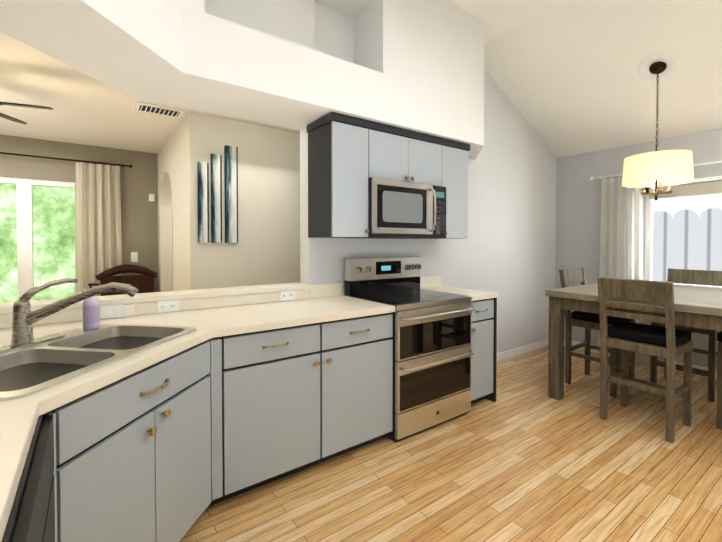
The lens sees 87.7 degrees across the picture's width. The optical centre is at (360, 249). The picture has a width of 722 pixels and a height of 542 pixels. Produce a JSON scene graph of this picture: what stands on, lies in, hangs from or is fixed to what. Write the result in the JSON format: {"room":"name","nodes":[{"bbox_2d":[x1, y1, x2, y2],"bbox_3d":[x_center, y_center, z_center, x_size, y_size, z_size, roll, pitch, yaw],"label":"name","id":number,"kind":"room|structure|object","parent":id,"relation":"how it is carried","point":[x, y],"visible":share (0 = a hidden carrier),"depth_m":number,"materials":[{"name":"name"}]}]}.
{"room":"kitchen","nodes":[
{"label":"kitchen","id":0,"kind":"room"},
{"bbox_2d":[0,134,172,291],"bbox_3d":[-3.059,-0.018,4.419,9.955,2.540,0.135,-1,1,-36],"label":"wall","id":1,"kind":"structure","parent":0,"point":[139,209],"depth_m":4.49,"materials":[{"name":"beige paint"}]},
{"bbox_2d":[0,177,74,300],"bbox_3d":[-4.260,-0.013,3.533,2.670,1.460,0.080,-1,1,-36],"label":"living room window","id":2,"kind":"structure","parent":1,"relation":"in","point":[24,202],"depth_m":3.99,"materials":[{"name":"white"}]},
{"bbox_2d":[0,152,131,167],"bbox_3d":[-4.068,-0.968,3.526,3.293,0.036,0.107,-1,1,-36],"label":"curtain rod","id":3,"kind":"object","parent":1,"relation":"attached to","point":[123,165],"visible":1,"depth_m":4.08,"materials":[{"name":"brown metal"}]},
{"bbox_2d":[75,162,121,295],"bbox_3d":[-2.981,0.129,4.283,0.460,2.190,0.077,-1,1,-36],"label":"curtain","id":4,"kind":"object","parent":3,"relation":"hanging from","point":[98,244],"visible":0.69,"depth_m":4.26,"materials":[{"name":"beige fabric"}]},
{"bbox_2d":[131,252,137,261],"bbox_3d":[-2.747,0.095,4.556,0.070,0.116,0.009,-1,1,-36],"label":"light switch","id":5,"kind":"object","parent":1,"relation":"attached to","point":[134,256],"depth_m":4.55,"materials":[{"name":"white plastic"}]},
{"bbox_2d":[149,194,154,201],"bbox_3d":[-2.587,-0.637,4.646,0.060,0.090,0.029,-1,1,-36],"label":"light switch","id":6,"kind":"object","parent":1,"relation":"attached to","point":[151,196],"depth_m":4.64,"materials":[{"name":"white plastic"}]},
{"bbox_2d":[0,32,299,153],"bbox_3d":[-1.562,-1.202,2.319,9.955,0.100,5.390,-1,1,-36],"label":"ceiling","id":7,"kind":"structure","parent":0,"point":[88,110],"depth_m":3.16,"materials":[{"name":"paint"}]},
{"bbox_2d":[0,102,52,123],"bbox_3d":[-2.434,-0.929,2.266,0.906,0.444,0.879,-1,1,-36],"label":"ceiling fan","id":8,"kind":"object","parent":7,"relation":"hanging from","point":[2,115],"visible":1,"depth_m":2.43,"materials":[{"name":"brown metal"}]},
{"bbox_2d":[135,102,183,117],"bbox_3d":[-1.681,-1.158,3.140,0.340,0.016,0.190,-1,1,-36],"label":"ceiling vent","id":9,"kind":"object","parent":7,"relation":"in","point":[155,109],"visible":1,"depth_m":3.12,"materials":[{"name":"white metal"}]},
{"bbox_2d":[157,116,186,291],"bbox_3d":[-1.983,0.038,4.055,0.135,2.440,1.715,-1,1,-36],"label":"wall","id":10,"kind":"structure","parent":0,"point":[171,157],"depth_m":3.84,"materials":[{"name":"beige paint"}]},
{"bbox_2d":[0,0,483,158],"bbox_3d":[-0.232,-1.478,1.756,4.840,1.150,2.150,-1,1,-36],"label":"soffit beam","id":11,"kind":"structure","parent":0,"point":[415,65],"depth_m":2.40,"materials":[{"name":"white paint"}]},
{"bbox_2d":[186,112,299,289],"bbox_3d":[0.282,0.029,4.546,4.385,2.440,0.135,-1,1,-36],"label":"wall","id":12,"kind":"structure","parent":0,"point":[265,250],"depth_m":3.51,"materials":[{"name":"beige paint"}]},
{"bbox_2d":[197,162,208,242],"bbox_3d":[-1.363,-0.403,3.252,0.085,0.690,0.028,-1,1,-36],"label":"picture","id":13,"kind":"object","parent":12,"relation":"attached to","point":[202,167],"depth_m":3.24,"materials":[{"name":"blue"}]},
{"bbox_2d":[211,154,221,242],"bbox_3d":[-1.274,-0.447,3.315,0.085,0.775,0.028,-1,1,-36],"label":"picture","id":14,"kind":"object","parent":12,"relation":"attached to","point":[216,159],"depth_m":3.30,"materials":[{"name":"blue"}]},
{"bbox_2d":[224,145,237,242],"bbox_3d":[-1.169,-0.493,3.390,0.110,0.865,0.028,-1,1,-36],"label":"picture","id":15,"kind":"object","parent":12,"relation":"attached to","point":[231,188],"depth_m":3.38,"materials":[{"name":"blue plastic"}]},
{"bbox_2d":[300,69,555,352],"bbox_3d":[1.093,-0.490,3.950,3.755,3.500,0.135,-1,1,-36],"label":"wall","id":16,"kind":"structure","parent":0,"point":[505,250],"depth_m":4.20,"materials":[{"name":"paint"}]},
{"bbox_2d":[0,275,443,326],"bbox_3d":[-0.719,0.319,2.562,3.676,0.101,0.019,-1,1,-36],"label":"backsplash","id":17,"kind":"structure","parent":16,"relation":"attached to","point":[54,314],"depth_m":2.17,"materials":[{"name":"beige stone"}]},
{"bbox_2d":[306,112,369,237],"bbox_3d":[-0.169,-0.500,2.740,0.305,0.828,0.347,-1,1,-36],"label":"upper cabinet","id":18,"kind":"object","parent":16,"relation":"attached to","point":[349,157],"depth_m":2.61,"materials":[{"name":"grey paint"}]},
{"bbox_2d":[370,121,445,186],"bbox_3d":[0.264,-0.719,3.048,0.762,0.400,0.347,-1,1,-36],"label":"upper cabinet","id":19,"kind":"object","parent":16,"relation":"attached to","point":[397,154],"depth_m":2.89,"materials":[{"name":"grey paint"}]},
{"bbox_2d":[367,178,445,238],"bbox_3d":[0.297,-0.301,3.010,0.758,0.425,0.453,-1,1,-36],"label":"over-the-range microwave","id":20,"kind":"object","parent":19,"relation":"attached to","point":[402,210],"visible":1,"depth_m":2.83,"materials":[{"name":"silver metal"}]},
{"bbox_2d":[443,139,469,238],"bbox_3d":[0.710,-0.511,3.373,0.338,0.828,0.347,-1,1,-36],"label":"upper cabinet","id":21,"kind":"object","parent":16,"relation":"attached to","point":[456,152],"depth_m":3.24,"materials":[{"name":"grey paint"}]},
{"bbox_2d":[496,339,547,361],"bbox_3d":[1.652,1.207,4.286,2.160,0.095,0.019,-1,1,-36],"label":"baseboard","id":22,"kind":"structure","parent":16,"relation":"attached to","point":[511,353],"depth_m":4.46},
{"bbox_2d":[179,346,721,541],"bbox_3d":[-0.594,1.338,1.143,10.100,0.060,8.500,-1,1,-36],"label":"floor","id":23,"kind":"structure","parent":0,"point":[524,457],"depth_m":2.10,"materials":[{"name":"brown wood"}]},
{"bbox_2d":[95,264,157,295],"bbox_3d":[-2.579,0.717,4.197,0.628,1.078,0.512,-1,1,-36],"label":"chair","id":24,"kind":"object","parent":23,"relation":"on","point":[144,283],"visible":0.31,"depth_m":4.38,"materials":[{"name":"brown wood"}]},
{"bbox_2d":[0,311,271,402],"bbox_3d":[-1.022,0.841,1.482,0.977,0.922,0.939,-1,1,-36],"label":"countertop","id":25,"kind":"structure","parent":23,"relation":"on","point":[35,362],"depth_m":1.52,"materials":[{"name":"beige stone"}]},
{"bbox_2d":[0,295,496,541],"bbox_3d":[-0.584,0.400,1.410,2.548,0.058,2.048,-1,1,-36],"label":"base cabinet","id":26,"kind":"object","parent":23,"relation":"on","point":[137,460],"depth_m":1.77,"materials":[{"name":"grey wood"}]},
{"bbox_2d":[0,278,138,354],"bbox_3d":[-1.220,0.251,1.550,0.514,0.256,0.250,-1,1,-36],"label":"faucet","id":27,"kind":"object","parent":26,"relation":"on","point":[23,342],"depth_m":1.49,"materials":[{"name":"silver metal"}]},
{"bbox_2d":[83,283,99,329],"bbox_3d":[-1.276,0.268,1.779,0.065,0.213,0.065,-1,1,-36],"label":"soap bottle","id":28,"kind":"object","parent":26,"relation":"on","point":[91,320],"depth_m":1.76,"materials":[{"name":"purple plastic"}]},
{"bbox_2d":[345,256,474,442],"bbox_3d":[0.382,0.675,2.909,0.758,1.205,0.697,-1,1,-36],"label":"range","id":29,"kind":"object","parent":23,"relation":"on","point":[433,352],"visible":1,"depth_m":2.71,"materials":[{"name":"silver metal"}]},
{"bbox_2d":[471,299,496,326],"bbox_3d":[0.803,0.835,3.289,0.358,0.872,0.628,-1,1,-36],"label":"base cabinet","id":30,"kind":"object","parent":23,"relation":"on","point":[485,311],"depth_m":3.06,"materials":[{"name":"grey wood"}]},
{"bbox_2d":[420,287,497,302],"bbox_3d":[0.808,0.377,3.278,0.362,0.040,0.643,-1,1,-36],"label":"countertop","id":31,"kind":"structure","parent":30,"relation":"on","point":[475,295],"depth_m":3.13,"materials":[{"name":"beige stone"}]},
{"bbox_2d":[559,268,634,397],"bbox_3d":[2.216,0.729,3.536,0.440,1.075,0.493,-1,1,-36],"label":"dining chair","id":32,"kind":"object","parent":23,"relation":"on","point":[587,321],"visible":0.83,"depth_m":3.52,"materials":[{"name":"brown wood"}]},
{"bbox_2d":[545,283,721,399],"bbox_3d":[2.550,0.814,3.087,1.393,0.922,1.375,-1,1,-36],"label":"dining table","id":33,"kind":"object","parent":23,"relation":"on","point":[697,307],"visible":0.65,"depth_m":3.06,"materials":[{"name":"brown wood"}]},
{"bbox_2d":[597,277,692,442],"bbox_3d":[2.079,0.743,2.762,0.493,1.075,0.440,-1,1,-36],"label":"dining chair","id":34,"kind":"object","parent":23,"relation":"on","point":[670,343],"visible":1,"depth_m":2.67,"materials":[{"name":"brown wood"}]},
{"bbox_2d":[650,268,721,401],"bbox_3d":[3.004,0.731,3.440,0.493,1.075,0.440,-1,1,-36],"label":"dining chair","id":35,"kind":"object","parent":23,"relation":"on","point":[700,277],"visible":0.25,"depth_m":3.44,"materials":[{"name":"brown wood"}]},
{"bbox_2d":[716,331,721,429],"bbox_3d":[2.859,0.745,2.617,0.440,1.075,0.493,-1,1,-36],"label":"dining chair","id":36,"kind":"object","parent":23,"relation":"on","point":[719,389],"visible":1,"depth_m":2.67,"materials":[{"name":"brown wood"}]},
{"bbox_2d":[446,0,721,157],"bbox_3d":[0.184,-1.562,-0.112,9.955,1.057,5.635,-1,1,-36],"label":"ceiling","id":37,"kind":"structure","parent":0,"point":[567,78],"depth_m":3.49,"materials":[{"name":"paint"}]},
{"bbox_2d":[622,53,693,199],"bbox_3d":[2.601,-1.047,3.304,0.500,1.235,0.500,-1,1,-36],"label":"pendant lamp","id":38,"kind":"object","parent":37,"relation":"hanging from","point":[654,170],"visible":1,"depth_m":3.22,"materials":[{"name":"white fabric"}]},
{"bbox_2d":[555,128,721,368],"bbox_3d":[4.208,-0.094,2.728,0.135,2.750,5.500,-1,1,-36],"label":"wall","id":39,"kind":"structure","parent":0,"point":[578,207],"depth_m":4.56,"materials":[{"name":"grey paint"}]},
{"bbox_2d":[564,339,716,378],"bbox_3d":[4.117,1.233,2.746,0.015,0.095,5.399,-1,1,-36],"label":"baseboard","id":40,"kind":"structure","parent":39,"relation":"attached to","point":[646,359],"depth_m":4.10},
{"bbox_2d":[590,161,721,179],"bbox_3d":[3.578,-0.820,3.367,0.124,0.040,2.795,-1,1,-36],"label":"curtain rod","id":41,"kind":"object","parent":39,"relation":"attached to","point":[694,165],"visible":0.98,"depth_m":4.20,"materials":[{"name":"white metal"}]},
{"bbox_2d":[598,177,642,362],"bbox_3d":[2.917,0.210,4.231,0.072,2.050,0.440,-1,1,-36],"label":"curtain","id":42,"kind":"object","parent":41,"relation":"hanging from","point":[621,241],"visible":0.5,"depth_m":4.22,"materials":[{"name":"white fabric"}]},
{"bbox_2d":[645,188,721,287],"bbox_3d":[3.716,-0.105,3.347,0.120,1.110,2.060,-1,1,-36],"label":"dining room window","id":43,"kind":"structure","parent":39,"relation":"in","point":[648,239],"depth_m":4.13,"materials":[{"name":"white"}]},
{"bbox_2d":[646,176,721,198],"bbox_3d":[3.668,-0.612,3.291,0.068,0.165,1.940,-1,1,-36],"label":"roller blind","id":44,"kind":"object","parent":43,"relation":"attached to","point":[704,186],"visible":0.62,"depth_m":3.73,"materials":[{"name":"beige fabric"}]},
{"bbox_3d":[-1.689,0.801,1.969,3.100,0.985,0.135,-1,1,-36],"label":"wall","id":45,"kind":"structure","parent":0,"visible":0},
{"bbox_2d":[0,283,310,313],"bbox_3d":[-1.688,0.292,1.958,3.099,0.033,0.200,-1,1,-36],"label":"sill","id":46,"kind":"structure","parent":45,"relation":"on","point":[7,307],"depth_m":2.28,"materials":[{"name":"beige stone"}]},
{"label":"outside","id":47,"kind":"structure","parent":0,"visible":0},
{"bbox_2d":[653,194,721,218],"bbox_3d":[11.124,-3.778,6.104,0.020,14.000,24.000,-1,1,-36],"label":"sky","id":48,"kind":"structure","parent":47,"point":[699,204],"depth_m":9.77,"materials":[{"name":"white"}]},
{"bbox_3d":[7.529,1.445,4.838,7.400,0.200,18.000,-1,1,-36],"label":"ground","id":49,"kind":"structure","parent":47,"visible":0},
{"bbox_2d":[652,208,721,285],"bbox_3d":[6.954,0.409,4.301,0.060,2.090,14.170,-1,1,-36],"label":"fence","id":50,"kind":"object","parent":49,"relation":"on","point":[687,239],"visible":0.21,"depth_m":6.31,"materials":[{"name":"white"}]},
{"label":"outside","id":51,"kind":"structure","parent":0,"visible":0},
{"bbox_2d":[0,183,74,302],"bbox_3d":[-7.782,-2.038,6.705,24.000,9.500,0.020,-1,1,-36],"label":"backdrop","id":52,"kind":"structure","parent":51,"point":[53,233],"depth_m":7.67,"materials":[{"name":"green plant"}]}
]}

